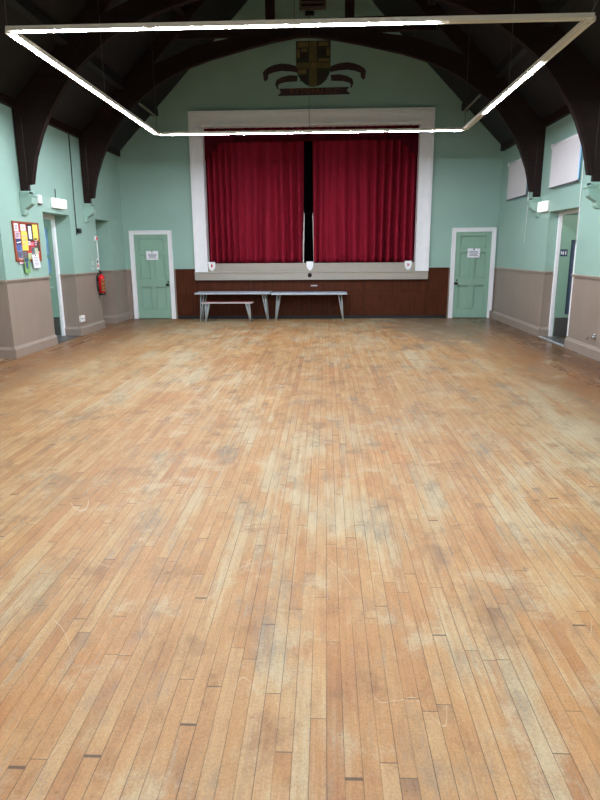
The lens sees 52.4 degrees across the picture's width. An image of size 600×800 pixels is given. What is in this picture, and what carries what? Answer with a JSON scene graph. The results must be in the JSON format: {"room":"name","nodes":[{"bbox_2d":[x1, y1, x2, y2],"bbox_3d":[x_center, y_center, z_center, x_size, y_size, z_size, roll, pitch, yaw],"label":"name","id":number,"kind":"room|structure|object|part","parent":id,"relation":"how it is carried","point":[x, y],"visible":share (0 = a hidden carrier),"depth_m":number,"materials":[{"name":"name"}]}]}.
{"room":"event hall","nodes":[
{"label":"event hall","id":0,"kind":"room"},
{"bbox_2d":[0,103,128,346],"bbox_3d":[-5.064,-1.622,5.354,0.560,3.986,20.753,0,14,2],"label":"wall","id":1,"kind":"structure","parent":0,"point":[26,311],"depth_m":11.65,"materials":[{"name":"green paint"}]},
{"bbox_2d":[11,221,41,261],"bbox_3d":[-4.568,-2.651,10.216,0.024,0.639,0.904,0,14,2],"label":"noticeboard","id":2,"kind":"object","parent":1,"relation":"attached to","point":[17,259],"visible":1,"depth_m":9.99,"materials":[{"name":"red fabric"}]},
{"bbox_2d":[14,223,18,230],"bbox_3d":[-4.581,-2.788,9.843,0.002,0.123,0.132,0,14,2],"label":"leaflet","id":3,"kind":"object","parent":2,"relation":"attached to","point":[15,224],"visible":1,"depth_m":9.85,"materials":[{"name":"white paper"}]},
{"bbox_2d":[15,232,20,238],"bbox_3d":[-4.579,-2.674,9.894,0.002,0.111,0.176,0,14,2],"label":"leaflet","id":4,"kind":"object","parent":2,"relation":"attached to","point":[17,234],"visible":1,"depth_m":9.89,"materials":[{"name":"pink paper"}]},
{"bbox_2d":[16,239,20,244],"bbox_3d":[-4.577,-2.570,9.924,0.002,0.104,0.167,0,14,2],"label":"leaflet","id":5,"kind":"object","parent":2,"relation":"attached to","point":[18,241],"visible":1,"depth_m":9.92,"materials":[{"name":"blue paper"}]},
{"bbox_2d":[16,245,21,250],"bbox_3d":[-4.575,-2.475,9.947,0.002,0.092,0.185,0,14,2],"label":"leaflet","id":6,"kind":"object","parent":2,"relation":"attached to","point":[19,247],"visible":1,"depth_m":9.95,"materials":[{"name":"blue paper"}]},
{"bbox_2d":[17,251,23,257],"bbox_3d":[-4.573,-2.379,9.983,0.002,0.111,0.194,0,14,2],"label":"leaflet","id":7,"kind":"object","parent":2,"relation":"attached to","point":[20,253],"visible":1,"depth_m":9.98,"materials":[{"name":"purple paper"}]},
{"bbox_2d":[20,224,25,230],"bbox_3d":[-4.571,-2.844,10.060,0.002,0.104,0.176,0,14,2],"label":"leaflet","id":8,"kind":"object","parent":2,"relation":"attached to","point":[22,226],"visible":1,"depth_m":10.04,"materials":[{"name":"white paper"}]},
{"bbox_2d":[21,231,28,249],"bbox_3d":[-4.565,-2.640,10.119,0.002,0.308,0.211,0,14,2],"label":"leaflet","id":9,"kind":"object","parent":2,"relation":"attached to","point":[24,238],"visible":1,"depth_m":10.11,"materials":[{"name":"yellow paper"}]},
{"bbox_2d":[23,251,27,257],"bbox_3d":[-4.564,-2.421,10.154,0.002,0.123,0.158,0,14,2],"label":"leaflet","id":10,"kind":"object","parent":2,"relation":"attached to","point":[25,253],"visible":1,"depth_m":10.14,"materials":[{"name":"brown paper"}]},
{"bbox_2d":[24,258,30,272],"bbox_3d":[-4.551,-2.250,10.185,0.002,0.250,0.190,0,14,2],"label":"leaflet","id":11,"kind":"object","parent":2,"relation":"attached to","point":[26,260],"visible":1,"depth_m":10.18,"materials":[{"name":"green paper"}]},
{"bbox_2d":[26,224,32,240],"bbox_3d":[-4.560,-2.823,10.296,0.002,0.271,0.185,0,14,2],"label":"leaflet","id":12,"kind":"object","parent":2,"relation":"attached to","point":[29,227],"visible":1,"depth_m":10.28,"materials":[{"name":"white paper"}]},
{"bbox_2d":[28,226,31,238],"bbox_3d":[-4.559,-2.826,10.297,0.001,0.211,0.107,0,14,2],"label":"print","id":13,"kind":"object","parent":12,"relation":"attached to","point":[29,227],"depth_m":10.30,"materials":[{"name":"white paper"}]},
{"bbox_2d":[32,225,38,239],"bbox_3d":[-4.551,-2.879,10.486,0.002,0.258,0.185,0,14,2],"label":"leaflet","id":14,"kind":"object","parent":2,"relation":"attached to","point":[34,227],"visible":1,"depth_m":10.49,"materials":[{"name":"yellow paper"}]},
{"bbox_2d":[32,254,40,267],"bbox_3d":[-4.527,-2.386,10.490,0.014,0.230,0.290,0,14,2],"label":"leaflet","id":15,"kind":"object","parent":2,"relation":"attached to","point":[36,261],"visible":1,"depth_m":10.49,"materials":[{"name":"white paper"}]},
{"bbox_2d":[19,191,37,215],"bbox_3d":[-4.471,-3.249,10.077,0.230,0.380,0.190,0,14,2],"label":"corbel","id":16,"kind":"object","parent":1,"relation":"attached to","point":[27,198],"visible":1,"depth_m":10.00,"materials":[{"name":"green paint"}]},
{"bbox_2d":[12,0,599,190],"bbox_3d":[-0.024,-6.215,8.954,9.170,5.855,0.120,1,14,5],"label":"roof truss","id":17,"kind":"object","parent":16,"relation":"on","point":[577,80],"visible":0.91,"depth_m":9.20,"materials":[{"name":"brown wood"}]},
{"bbox_3d":[-4.509,-4.067,9.870,0.135,1.310,0.078,1,14,5],"label":"wall post","id":18,"kind":"part","parent":17,"relation":"part of","materials":[{"name":"brown wood"}]},
{"bbox_3d":[4.493,-3.948,9.114,0.135,1.310,0.078,1,14,5],"label":"wall post","id":19,"kind":"part","parent":17,"relation":"part of","materials":[{"name":"brown wood"}]},
{"bbox_2d":[37,195,42,204],"bbox_3d":[-4.538,-3.486,10.629,0.050,0.170,0.120,0,14,2],"label":"sensor","id":20,"kind":"object","parent":1,"relation":"attached to","point":[39,198],"visible":0.96,"depth_m":10.60,"materials":[{"name":"white plastic"}]},
{"bbox_2d":[50,197,66,209],"bbox_3d":[-4.490,-3.660,11.363,0.085,0.180,0.530,0,14,2],"label":"emergency light","id":21,"kind":"object","parent":1,"relation":"attached to","point":[57,203],"visible":1,"depth_m":11.24,"materials":[{"name":"white plastic"}]},
{"bbox_2d":[43,214,79,343],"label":"door frame","id":22,"kind":"structure","parent":1,"relation":"in","point":[49,224],"depth_m":12.15,"materials":[{"name":"beige paint"}]},
{"bbox_3d":[-5.235,-3.122,12.031,0.583,0.528,0.008,0,14,2],"label":"glass pane","id":23,"kind":"part","parent":22,"relation":"part of","materials":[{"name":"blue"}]},
{"bbox_3d":[-5.232,-2.680,12.139,0.583,0.298,0.008,0,14,2],"label":"glass pane","id":24,"kind":"part","parent":22,"relation":"part of","materials":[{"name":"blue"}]},
{"bbox_3d":[-4.855,-2.323,11.653,0.070,2.360,1.168,0,14,2],"label":"frame","id":25,"kind":"part","parent":22,"relation":"part of","materials":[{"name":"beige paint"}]},
{"bbox_3d":[-5.242,-1.499,12.403,0.740,0.370,0.004,0,14,2],"label":"kick plate","id":26,"kind":"part","parent":22,"relation":"part of","materials":[{"name":"grey metal"}]},
{"bbox_2d":[0,269,129,282],"bbox_3d":[-4.938,-0.838,5.386,0.534,0.045,20.453,0,14,2],"label":"trim","id":27,"kind":"structure","parent":1,"relation":"attached to","point":[89,273],"depth_m":11.04,"materials":[{"name":"beige paint"}]},
{"bbox_2d":[0,312,133,358],"bbox_3d":[-4.930,0.260,5.653,0.534,0.185,20.453,0,14,2],"label":"baseboard","id":28,"kind":"structure","parent":1,"relation":"attached to","point":[25,349],"depth_m":11.16,"materials":[{"name":"beige paint"}]},
{"bbox_2d":[68,134,76,234],"bbox_3d":[-4.492,-4.249,12.058,0.022,1.906,0.062,0,14,2],"label":"cable","id":29,"kind":"object","parent":1,"relation":"attached to","point":[68,134],"visible":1,"depth_m":12.04,"materials":[{"name":"black plastic"}]},
{"bbox_2d":[79,315,84,321],"bbox_3d":[-4.474,-1.663,12.476,0.037,0.125,0.272,0,14,2],"label":"wall socket","id":30,"kind":"object","parent":1,"relation":"attached to","point":[82,318],"visible":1,"depth_m":12.49,"materials":[{"name":"white plastic"}]},
{"bbox_2d":[83,203,96,222],"bbox_3d":[-4.362,-3.888,12.697,0.230,0.380,0.190,0,14,2],"label":"corbel","id":31,"kind":"object","parent":1,"relation":"attached to","point":[89,209],"visible":1,"depth_m":12.62,"materials":[{"name":"green paint"}]},
{"bbox_2d":[79,0,545,203],"bbox_3d":[0.085,-6.855,11.575,9.170,5.855,0.120,1,14,5],"label":"roof truss","id":32,"kind":"object","parent":31,"relation":"on","point":[524,124],"visible":0.9,"depth_m":11.60,"materials":[{"name":"brown wood"}]},
{"bbox_3d":[-4.400,-4.707,12.490,0.135,1.310,0.078,1,14,5],"label":"wall post","id":33,"kind":"part","parent":32,"relation":"part of","materials":[{"name":"brown wood"}]},
{"bbox_3d":[-0.570,-7.900,11.376,0.180,1.508,0.050,1,14,5],"label":"queen post","id":34,"kind":"part","parent":32,"relation":"part of","materials":[{"name":"brown wood"}]},
{"bbox_3d":[0.925,-7.880,11.251,0.180,1.508,0.050,1,14,5],"label":"queen post","id":35,"kind":"part","parent":32,"relation":"part of","materials":[{"name":"brown wood"}]},
{"bbox_3d":[4.603,-4.588,11.735,0.135,1.310,0.078,1,14,5],"label":"wall post","id":36,"kind":"part","parent":32,"relation":"part of","materials":[{"name":"brown wood"}]},
{"bbox_2d":[96,270,105,294],"bbox_3d":[-4.373,-2.581,13.405,0.160,0.545,0.173,0,14,2],"label":"fire extinguisher","id":37,"kind":"object","parent":1,"relation":"attached to","point":[101,280],"visible":1,"depth_m":13.37,"materials":[{"name":"red metal"}]},
{"bbox_2d":[0,317,599,799],"bbox_3d":[-0.129,0.143,6.634,11.600,0.120,23.600,0,14,2],"label":"floor","id":38,"kind":"structure","parent":0,"point":[313,558],"depth_m":3.33,"materials":[{"name":"brown wood"}]},
{"bbox_2d":[201,301,253,321],"bbox_3d":[-1.738,-2.129,14.723,1.221,0.485,0.256,0,14,2],"label":"bench","id":39,"kind":"object","parent":38,"relation":"on","point":[203,302],"visible":1,"depth_m":14.64,"materials":[{"name":"paint"}]},
{"bbox_3d":[-2.244,-2.096,14.664,0.139,0.456,0.057,7,15,27],"label":"leg","id":40,"kind":"part","parent":39,"relation":"part of","materials":[{"name":"paint"}]},
{"bbox_3d":[-1.740,-2.345,14.670,1.221,0.028,0.256,0,14,2],"label":"edge trim","id":41,"kind":"part","parent":39,"relation":"part of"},
{"bbox_3d":[-1.740,-2.354,14.668,1.219,0.020,0.250,0,14,2],"label":"seat","id":42,"kind":"part","parent":39,"relation":"part of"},
{"bbox_3d":[-1.239,-2.093,14.623,0.139,0.456,0.057,-6,15,-22],"label":"leg","id":43,"kind":"part","parent":39,"relation":"part of","materials":[{"name":"paint"}]},
{"bbox_2d":[194,291,271,320],"bbox_3d":[-1.617,-2.311,15.029,1.827,0.692,0.624,0,14,2],"label":"folding table","id":44,"kind":"object","parent":38,"relation":"on","point":[264,293],"visible":0.96,"depth_m":14.85,"materials":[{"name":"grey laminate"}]},
{"bbox_3d":[-2.398,-2.258,14.901,0.159,0.661,0.054,6,15,24],"label":"leg","id":45,"kind":"part","parent":44,"relation":"part of","materials":[{"name":"paint"}]},
{"bbox_3d":[-2.384,-2.337,15.227,0.159,0.661,0.054,-5,15,-19],"label":"leg","id":46,"kind":"part","parent":44,"relation":"part of","materials":[{"name":"paint"}]},
{"bbox_3d":[-1.619,-2.624,14.952,1.827,0.030,0.624,0,14,2],"label":"edge trim","id":47,"kind":"part","parent":44,"relation":"part of","materials":[{"name":"paint"}]},
{"bbox_3d":[-0.849,-2.254,14.838,0.159,0.661,0.054,-5,15,-19],"label":"leg","id":48,"kind":"part","parent":44,"relation":"part of","materials":[{"name":"paint"}]},
{"bbox_3d":[-0.836,-2.333,15.164,0.159,0.661,0.054,6,15,24],"label":"leg","id":49,"kind":"part","parent":44,"relation":"part of","materials":[{"name":"paint"}]},
{"bbox_2d":[271,291,346,320],"bbox_3d":[0.230,-2.289,14.916,1.817,0.678,0.624,0,14,2],"label":"folding table","id":50,"kind":"object","parent":38,"relation":"on","point":[338,293],"visible":1,"depth_m":14.72,"materials":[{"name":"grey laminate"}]},
{"bbox_3d":[-0.546,-2.236,14.788,0.159,0.647,0.054,6,15,24],"label":"leg","id":51,"kind":"part","parent":50,"relation":"part of","materials":[{"name":"paint"}]},
{"bbox_3d":[-0.532,-2.316,15.114,0.159,0.647,0.054,-5,15,-19],"label":"leg","id":52,"kind":"part","parent":50,"relation":"part of","materials":[{"name":"paint"}]},
{"bbox_3d":[0.228,-2.596,14.841,1.817,0.030,0.624,0,14,2],"label":"edge trim","id":53,"kind":"part","parent":50,"relation":"part of","materials":[{"name":"paint"}]},
{"bbox_3d":[0.989,-2.235,14.736,0.155,0.647,0.074,0,14,2],"label":"leg","id":54,"kind":"part","parent":50,"relation":"part of","materials":[{"name":"paint"}]},
{"bbox_2d":[0,0,599,155],"bbox_3d":[-0.229,-5.500,4.051,10.200,5.169,21.253,0,14,2],"label":"ceiling","id":55,"kind":"structure","parent":0,"point":[77,106],"depth_m":10.98,"materials":[{"name":"black wood"}]},
{"bbox_3d":[-4.801,-3.507,4.727,0.140,0.150,20.451,0,14,2],"label":"wall plate","id":56,"kind":"part","parent":55,"relation":"part of","materials":[{"name":"brown wood"}]},
{"bbox_2d":[4,0,597,135],"bbox_3d":[0.048,-6.493,7.963,5.730,4.641,5.552,0,14,2],"label":"light ring","id":57,"kind":"object","parent":55,"relation":"hanging from","point":[586,19],"visible":1,"depth_m":5.91,"materials":[{"name":"white metal"}]},
{"bbox_2d":[11,35,64,70],"bbox_3d":[-2.834,-3.771,6.659,0.040,0.010,1.205,0,14,2],"label":"diffuser","id":58,"kind":"object","parent":57,"relation":"attached to","point":[20,39],"depth_m":6.58,"materials":[{"name":"white plastic"}]},
{"bbox_2d":[13,28,143,32],"bbox_3d":[-2.160,-3.602,5.948,1.286,0.010,0.040,0,14,2],"label":"diffuser","id":59,"kind":"object","parent":57,"relation":"attached to","point":[15,30],"depth_m":5.93,"materials":[{"name":"white plastic"}]},
{"bbox_2d":[66,73,104,98],"bbox_3d":[-2.780,-4.090,7.964,0.040,0.010,1.245,0,14,2],"label":"diffuser","id":60,"kind":"object","parent":57,"relation":"attached to","point":[74,76],"depth_m":7.89,"materials":[{"name":"white plastic"}]},
{"bbox_2d":[106,100,134,118],"bbox_3d":[-2.724,-4.413,9.289,0.040,0.010,1.245,0,14,2],"label":"diffuser","id":61,"kind":"object","parent":57,"relation":"attached to","point":[113,103],"depth_m":9.23,"materials":[{"name":"white plastic"}]},
{"bbox_2d":[135,120,155,133],"bbox_3d":[-2.670,-4.732,10.595,0.040,0.010,1.205,0,14,2],"label":"diffuser","id":62,"kind":"object","parent":57,"relation":"attached to","point":[140,122],"depth_m":10.53,"materials":[{"name":"white plastic"}]},
{"bbox_2d":[171,134,223,134],"bbox_3d":[-1.939,-4.896,11.248,1.286,0.010,0.040,0,14,2],"label":"diffuser","id":63,"kind":"object","parent":57,"relation":"attached to","point":[171,134],"depth_m":11.23,"materials":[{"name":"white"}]},
{"bbox_2d":[155,25,287,29],"bbox_3d":[-0.755,-3.598,5.891,1.286,0.010,0.040,0,14,2],"label":"diffuser","id":64,"kind":"object","parent":57,"relation":"attached to","point":[157,27],"depth_m":5.88,"materials":[{"name":"white plastic"}]},
{"bbox_2d":[237,132,305,133],"bbox_3d":[-0.534,-4.892,11.190,1.286,0.010,0.040,0,14,2],"label":"diffuser","id":65,"kind":"object","parent":57,"relation":"attached to","point":[237,132],"depth_m":11.16,"materials":[{"name":"white plastic"}]},
{"bbox_2d":[312,131,382,132],"bbox_3d":[0.871,-4.888,11.133,1.286,0.010,0.040,0,14,2],"label":"diffuser","id":66,"kind":"object","parent":57,"relation":"attached to","point":[312,131],"depth_m":11.10,"materials":[{"name":"white plastic"}]},
{"bbox_2d":[301,21,435,26],"bbox_3d":[0.650,-3.595,5.833,1.286,0.010,0.040,0,14,2],"label":"diffuser","id":67,"kind":"object","parent":57,"relation":"attached to","point":[303,23],"depth_m":5.81,"materials":[{"name":"white plastic"}]},
{"bbox_2d":[390,130,460,131],"bbox_3d":[2.276,-4.884,11.075,1.286,0.010,0.040,0,14,2],"label":"diffuser","id":68,"kind":"object","parent":57,"relation":"attached to","point":[390,130],"depth_m":11.05,"materials":[{"name":"white plastic"}]},
{"bbox_2d":[465,114,483,129],"bbox_3d":[2.950,-4.716,10.365,0.040,0.010,1.205,0,14,2],"label":"diffuser","id":69,"kind":"object","parent":57,"relation":"attached to","point":[478,116],"depth_m":10.30,"materials":[{"name":"beige plastic"}]},
{"bbox_2d":[483,93,508,113],"bbox_3d":[2.896,-4.397,9.059,0.040,0.010,1.245,0,14,2],"label":"diffuser","id":70,"kind":"object","parent":57,"relation":"attached to","point":[501,96],"depth_m":8.99,"materials":[{"name":"white plastic"}]},
{"bbox_2d":[448,18,586,22],"bbox_3d":[2.055,-3.591,5.775,1.286,0.010,0.040,0,14,2],"label":"diffuser","id":71,"kind":"object","parent":57,"relation":"attached to","point":[450,20],"depth_m":5.76,"materials":[{"name":"white plastic"}]},
{"bbox_2d":[508,64,541,91],"bbox_3d":[2.841,-4.074,7.734,0.040,0.010,1.245,0,14,2],"label":"diffuser","id":72,"kind":"object","parent":57,"relation":"attached to","point":[533,68],"depth_m":7.68,"materials":[{"name":"white plastic"}]},
{"bbox_2d":[543,22,589,61],"bbox_3d":[2.786,-3.755,6.428,0.040,0.010,1.205,0,14,2],"label":"diffuser","id":73,"kind":"object","parent":57,"relation":"attached to","point":[579,28],"depth_m":6.34,"materials":[{"name":"beige plastic"}]},
{"bbox_3d":[4.352,-3.482,4.352,0.140,0.150,20.451,0,14,2],"label":"wall plate","id":74,"kind":"part","parent":55,"relation":"part of","materials":[{"name":"brown wood"}]},
{"bbox_2d":[227,141,391,262],"bbox_3d":[0.307,-5.301,15.925,6.530,4.150,2.147,0,14,2],"label":"wall","id":75,"kind":"structure","parent":0,"point":[308,146],"depth_m":16.90,"materials":[{"name":"black"}]},
{"bbox_2d":[312,140,417,262],"bbox_3d":[1.596,-4.981,15.079,2.581,3.089,0.354,1,14,6],"label":"stage curtain","id":76,"kind":"object","parent":75,"relation":"hanging from","point":[364,192],"visible":0.9,"depth_m":15.07,"materials":[{"name":"fabric"}]},
{"bbox_2d":[118,0,503,318],"bbox_3d":[0.202,-6.244,14.521,9.200,8.550,0.260,0,14,2],"label":"wall","id":77,"kind":"structure","parent":0,"point":[155,176],"depth_m":14.31,"materials":[{"name":"green paint"}]},
{"bbox_2d":[128,230,175,318],"bbox_3d":[-3.693,-3.123,15.287,1.064,2.177,0.148,0,14,2],"label":"door","id":78,"kind":"structure","parent":77,"relation":"in","point":[153,287],"depth_m":15.32,"materials":[{"name":"green paint"}]},
{"bbox_3d":[-3.875,-3.334,15.308,0.264,0.628,0.015,0,14,2],"label":"panel","id":79,"kind":"part","parent":78,"relation":"part of","materials":[{"name":"green paint"}]},
{"bbox_3d":[-3.870,-2.586,15.491,0.264,0.568,0.015,0,14,2],"label":"panel","id":80,"kind":"part","parent":78,"relation":"part of","materials":[{"name":"green paint"}]},
{"bbox_3d":[-3.696,-3.870,15.170,0.631,0.293,0.015,0,14,2],"label":"panel","id":81,"kind":"part","parent":78,"relation":"part of","materials":[{"name":"green paint"}]},
{"bbox_2d":[146,251,157,259],"bbox_3d":[-3.681,-3.598,15.181,0.300,0.215,0.021,0,14,2],"label":"notice","id":82,"kind":"object","parent":78,"relation":"attached to","point":[150,255],"visible":1,"depth_m":15.19,"materials":[{"name":"white paper"}]},
{"bbox_3d":[-3.509,-3.333,15.293,0.264,0.628,0.015,0,14,2],"label":"panel","id":83,"kind":"part","parent":78,"relation":"part of","materials":[{"name":"green paint"}]},
{"bbox_3d":[-3.504,-2.585,15.476,0.264,0.568,0.015,0,14,2],"label":"panel","id":84,"kind":"part","parent":78,"relation":"part of","materials":[{"name":"green paint"}]},
{"bbox_2d":[205,141,304,262],"bbox_3d":[-1.115,-4.983,15.170,2.454,3.089,0.269,0,14,2],"label":"stage curtain","id":85,"kind":"object","parent":77,"relation":"hanging from","point":[255,190],"visible":0.91,"depth_m":15.19,"materials":[{"name":"fabric"}]},
{"bbox_2d":[305,11,313,15],"bbox_3d":[0.218,-8.711,13.748,0.200,0.090,0.069,0,14,2],"label":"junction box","id":86,"kind":"object","parent":77,"relation":"attached to","point":[307,13],"visible":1,"depth_m":13.72,"materials":[{"name":"black plastic"}]},
{"bbox_2d":[306,261,312,269],"bbox_3d":[0.245,-3.312,15.070,0.174,0.219,0.016,0,14,2],"label":"shield plaque","id":87,"kind":"object","parent":77,"relation":"attached to","point":[309,264],"visible":1,"depth_m":15.06,"materials":[{"name":"white paint"}]},
{"bbox_2d":[194,262,427,279],"bbox_3d":[0.267,-3.205,15.183,5.758,0.400,0.390,0,14,2],"label":"trim","id":88,"kind":"structure","parent":77,"relation":"attached to","point":[374,270],"depth_m":15.06,"materials":[{"name":"paint"}]},
{"bbox_2d":[208,262,214,270],"bbox_3d":[-2.192,-3.317,15.162,0.174,0.219,0.044,0,14,2],"label":"shield plaque","id":89,"kind":"object","parent":88,"relation":"on","point":[211,265],"visible":1,"depth_m":15.15,"materials":[{"name":"white paint"}]},
{"bbox_2d":[188,107,434,271],"bbox_3d":[0.263,-5.007,14.774,5.763,3.695,0.330,0,14,2],"label":"trim","id":90,"kind":"structure","parent":77,"relation":"attached to","point":[424,117],"depth_m":14.36,"materials":[{"name":"beige paint"}]},
{"bbox_2d":[204,125,418,159],"bbox_3d":[0.257,-6.157,14.628,5.290,0.910,0.068,0,14,2],"label":"curtain pelmet","id":91,"kind":"object","parent":77,"relation":"attached to","point":[410,139],"visible":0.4,"depth_m":14.58,"materials":[{"name":"red fabric"}]},
{"bbox_2d":[175,267,448,318],"bbox_3d":[0.272,-2.658,15.239,6.770,1.240,0.040,0,14,2],"label":"wall paneling","id":92,"kind":"structure","parent":77,"relation":"attached to","point":[366,298],"depth_m":15.25,"materials":[{"name":"brown wood"}]},
{"bbox_2d":[299,0,325,10],"bbox_3d":[0.285,-9.135,13.646,0.600,0.720,0.061,0,14,2],"label":"air vent","id":93,"kind":"object","parent":77,"relation":"in","point":[303,4],"visible":1,"depth_m":13.69,"materials":[{"name":"brown wood"}]},
{"bbox_2d":[263,40,365,95],"bbox_3d":[0.328,-7.633,14.035,2.377,1.143,0.011,0,14,2],"label":"crest","id":94,"kind":"object","parent":77,"relation":"attached to","point":[313,66],"visible":1,"depth_m":14.05,"materials":[{"name":"brown wood"}]},
{"bbox_2d":[405,261,411,269],"bbox_3d":[2.655,-3.305,14.970,0.174,0.219,0.019,0,14,2],"label":"shield plaque","id":95,"kind":"object","parent":77,"relation":"attached to","point":[408,264],"visible":1,"depth_m":14.96,"materials":[{"name":"white paint"}]},
{"bbox_2d":[448,227,496,317],"bbox_3d":[4.220,-3.101,14.962,1.064,2.177,0.148,0,14,2],"label":"door","id":96,"kind":"structure","parent":77,"relation":"in","point":[471,279],"depth_m":14.99,"materials":[{"name":"green paint"}]},
{"bbox_3d":[4.043,-2.564,15.166,0.264,0.568,0.015,0,14,2],"label":"panel","id":97,"kind":"part","parent":96,"relation":"part of","materials":[{"name":"green paint"}]},
{"bbox_3d":[4.038,-3.312,14.984,0.264,0.628,0.015,0,14,2],"label":"panel","id":98,"kind":"part","parent":96,"relation":"part of","materials":[{"name":"green paint"}]},
{"bbox_2d":[467,248,479,257],"bbox_3d":[4.232,-3.581,14.855,0.300,0.215,0.021,2,14,2],"label":"notice","id":99,"kind":"object","parent":96,"relation":"attached to","point":[472,252],"visible":1,"depth_m":14.86,"materials":[{"name":"white paper"}]},
{"bbox_3d":[4.217,-3.848,14.845,0.631,0.293,0.015,0,14,2],"label":"panel","id":100,"kind":"part","parent":96,"relation":"part of","materials":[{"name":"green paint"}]},
{"bbox_3d":[4.410,-2.563,15.151,0.264,0.568,0.015,0,14,2],"label":"panel","id":101,"kind":"part","parent":96,"relation":"part of","materials":[{"name":"green paint"}]},
{"bbox_3d":[4.404,-3.311,14.969,0.264,0.628,0.015,0,14,2],"label":"panel","id":102,"kind":"part","parent":96,"relation":"part of","materials":[{"name":"green paint"}]},
{"bbox_2d":[493,114,599,347],"bbox_3d":[4.532,-1.595,4.961,0.300,3.986,20.753,0,14,2],"label":"wall","id":103,"kind":"structure","parent":0,"point":[523,296],"depth_m":11.66,"materials":[{"name":"green paint"}]},
{"bbox_2d":[506,158,528,242],"bbox_3d":[4.690,-4.306,13.217,0.074,1.760,1.432,0,14,2],"label":"roller blind","id":104,"kind":"object","parent":103,"relation":"attached to","point":[517,181],"visible":0.78,"depth_m":13.15,"materials":[{"name":"white fabric"}]},
{"bbox_2d":[526,197,540,217],"bbox_3d":[4.559,-3.768,11.939,0.230,0.380,0.190,0,14,2],"label":"corbel","id":105,"kind":"object","parent":103,"relation":"attached to","point":[532,203],"visible":1,"depth_m":11.86,"materials":[{"name":"green paint"}]},
{"bbox_2d":[537,200,549,212],"bbox_3d":[4.617,-3.671,11.573,0.085,0.195,0.420,0,14,2],"label":"emergency light","id":106,"kind":"object","parent":103,"relation":"attached to","point":[543,206],"visible":1,"depth_m":11.44,"materials":[{"name":"white plastic"}]},
{"bbox_2d":[491,311,599,361],"bbox_3d":[4.452,0.286,5.269,0.196,0.185,20.453,0,14,2],"label":"baseboard","id":107,"kind":"structure","parent":103,"relation":"attached to","point":[590,351],"depth_m":11.85,"materials":[{"name":"beige paint"}]},
{"bbox_2d":[495,267,599,279],"bbox_3d":[4.445,-0.811,5.001,0.194,0.045,20.453,0,14,2],"label":"trim","id":108,"kind":"structure","parent":103,"relation":"attached to","point":[511,269],"depth_m":11.61,"materials":[{"name":"beige paint"}]},
{"bbox_2d":[549,133,583,241],"bbox_3d":[4.581,-3.622,10.602,0.074,1.770,1.422,0,14,2],"label":"roller blind","id":109,"kind":"object","parent":103,"relation":"attached to","point":[565,159],"visible":0.83,"depth_m":10.43,"materials":[{"name":"white fabric"}]},
{"bbox_3d":[4.575,-3.436,9.923,0.019,1.730,0.014,-13,18,-41],"label":"pull cord","id":110,"kind":"part","parent":109,"relation":"part of","materials":[{"name":"white paint"}]},
{"bbox_2d":[578,147,581,179],"bbox_3d":[4.769,-4.130,10.548,0.060,0.740,1.180,0,14,2],"label":"window","id":111,"kind":"structure","parent":103,"relation":"in","point":[581,147],"depth_m":10.38,"materials":[{"name":"glass"}]},
{"bbox_2d":[586,334,595,339],"bbox_3d":[4.524,-0.977,9.472,0.084,0.100,0.167,0,14,2],"label":"chrome fitting","id":112,"kind":"object","parent":103,"relation":"attached to","point":[594,335],"visible":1,"depth_m":9.42,"materials":[{"name":"silver metal"}]},
{"bbox_2d":[582,182,599,208],"bbox_3d":[4.450,-3.128,9.319,0.230,0.380,0.190,0,14,2],"label":"corbel","id":113,"kind":"object","parent":103,"relation":"attached to","point":[592,189],"visible":1,"depth_m":9.24,"materials":[{"name":"green paint"}]},
{"bbox_3d":[5.786,-2.421,11.067,1.700,2.920,3.300,0,14,2],"label":"wall","id":114,"kind":"structure","parent":0,"visible":0},
{"bbox_2d":[538,209,579,346],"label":"doorway","id":115,"kind":"structure","parent":114,"relation":"in","point":[562,285],"depth_m":11.53,"materials":[{"name":"beige paint"}]},
{"bbox_3d":[5.281,-1.413,11.770,0.750,0.355,0.004,0,14,2],"label":"kick plate","id":116,"kind":"part","parent":115,"relation":"part of","materials":[{"name":"grey metal"}]},
{"bbox_2d":[560,249,567,255],"bbox_3d":[4.957,-2.764,11.452,0.128,0.126,0.007,0,14,2],"label":"sign","id":117,"kind":"object","parent":115,"relation":"attached to","point":[563,251],"visible":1,"depth_m":11.45,"materials":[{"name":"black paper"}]},
{"bbox_3d":[5.196,-2.325,11.575,0.238,1.388,0.008,0,14,2],"label":"glass pane","id":118,"kind":"part","parent":115,"relation":"part of","materials":[{"name":"grey"}]}
]}

